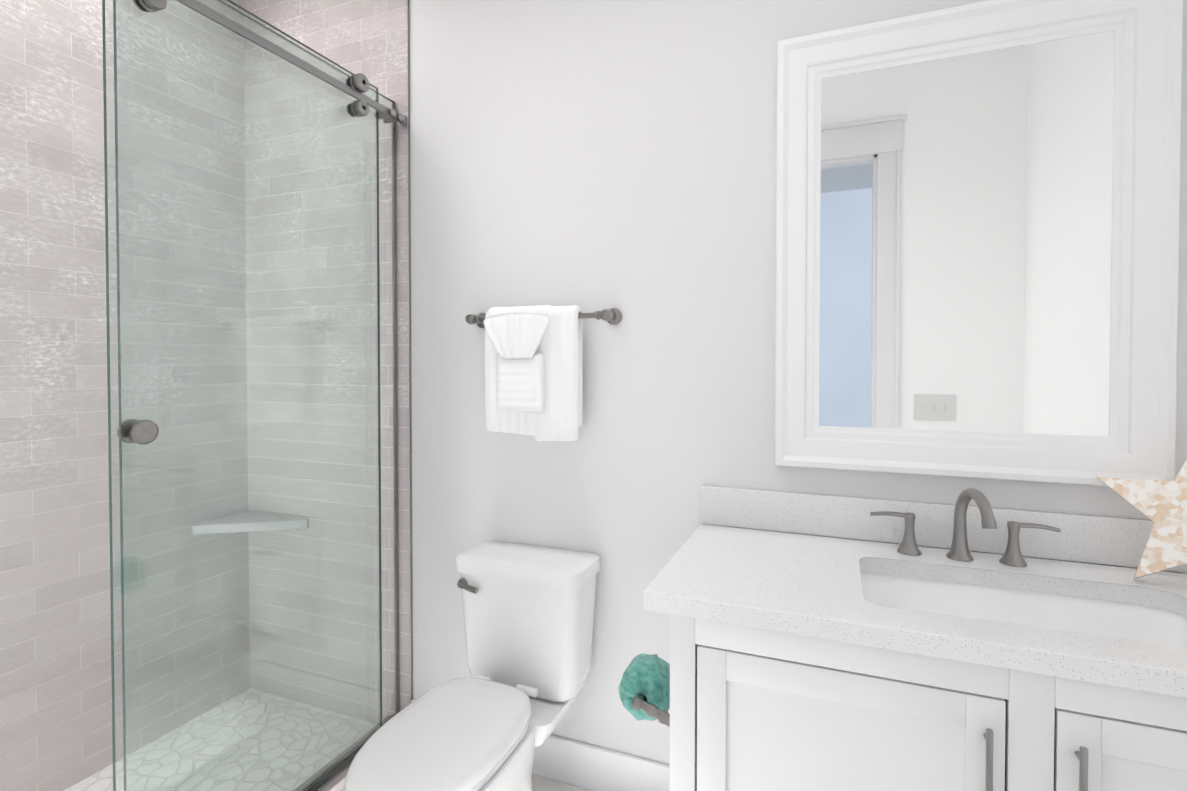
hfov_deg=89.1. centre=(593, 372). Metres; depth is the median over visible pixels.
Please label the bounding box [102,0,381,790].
door glass
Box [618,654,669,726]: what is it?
paper holder
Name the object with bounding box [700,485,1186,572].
backsplash
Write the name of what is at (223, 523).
corner shelf
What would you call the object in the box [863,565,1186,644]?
sink
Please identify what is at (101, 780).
pebble shower floor
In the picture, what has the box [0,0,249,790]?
wall tile
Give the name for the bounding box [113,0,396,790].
door glass
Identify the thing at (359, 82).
rollers
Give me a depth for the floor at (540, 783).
1.96 m
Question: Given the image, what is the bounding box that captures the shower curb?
[294,716,389,790]
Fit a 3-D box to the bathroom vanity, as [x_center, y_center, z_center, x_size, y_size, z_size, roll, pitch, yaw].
[0.818,0.927,1.298,1.207,0.860,0.579,0,1,22]
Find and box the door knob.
[117,419,157,444]
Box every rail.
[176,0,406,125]
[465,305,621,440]
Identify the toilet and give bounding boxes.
[344,541,600,790]
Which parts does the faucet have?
handle, spout, handle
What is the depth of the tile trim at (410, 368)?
2.19 m
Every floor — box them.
[64,688,376,790]
[532,773,590,790]
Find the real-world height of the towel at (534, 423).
0.415 m
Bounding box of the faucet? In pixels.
[870,488,1060,566]
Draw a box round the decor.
[1096,460,1186,579]
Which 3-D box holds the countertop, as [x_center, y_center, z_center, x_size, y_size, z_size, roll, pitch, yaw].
[0.791,0.477,1.288,1.258,0.040,0.564,0,1,22]
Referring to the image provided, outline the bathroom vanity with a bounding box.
[655,605,1186,790]
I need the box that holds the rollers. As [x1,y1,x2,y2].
[133,0,368,116]
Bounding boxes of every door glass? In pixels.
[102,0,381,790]
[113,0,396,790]
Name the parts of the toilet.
seat lid, lever, tank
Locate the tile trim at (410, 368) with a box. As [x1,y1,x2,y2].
[407,0,412,700]
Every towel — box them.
[485,305,550,435]
[535,305,582,440]
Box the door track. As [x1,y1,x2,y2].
[296,102,399,790]
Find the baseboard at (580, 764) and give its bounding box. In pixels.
[411,699,669,790]
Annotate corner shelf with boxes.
[191,512,308,534]
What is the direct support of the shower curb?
on the floor at (540, 783)
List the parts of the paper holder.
paper holder arm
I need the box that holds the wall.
[410,0,1186,764]
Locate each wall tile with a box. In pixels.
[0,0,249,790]
[243,0,410,723]
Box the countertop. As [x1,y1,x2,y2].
[643,525,1186,688]
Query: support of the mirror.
attached to the wall
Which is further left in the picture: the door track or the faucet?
the door track
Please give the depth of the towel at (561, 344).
1.86 m
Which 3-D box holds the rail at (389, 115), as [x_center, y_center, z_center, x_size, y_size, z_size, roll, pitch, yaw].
[-1.062,-0.894,1.313,0.075,0.034,1.896,0,1,22]
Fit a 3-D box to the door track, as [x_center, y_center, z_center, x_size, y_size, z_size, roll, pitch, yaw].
[-1.070,0.163,1.335,0.050,2.264,1.896,0,1,22]
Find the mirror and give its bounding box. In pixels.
[775,0,1182,485]
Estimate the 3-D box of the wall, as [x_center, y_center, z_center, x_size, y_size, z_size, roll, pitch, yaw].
[0.047,-0.155,1.973,3.762,3.000,0.120,0,1,22]
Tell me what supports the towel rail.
attached to the wall
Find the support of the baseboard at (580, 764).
attached to the wall
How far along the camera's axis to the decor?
1.29 m
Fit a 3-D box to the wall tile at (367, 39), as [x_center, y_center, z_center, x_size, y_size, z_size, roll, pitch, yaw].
[-1.059,-0.162,2.353,0.842,3.000,0.008,0,1,22]
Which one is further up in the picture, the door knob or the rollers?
the rollers
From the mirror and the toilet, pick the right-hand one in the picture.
the mirror

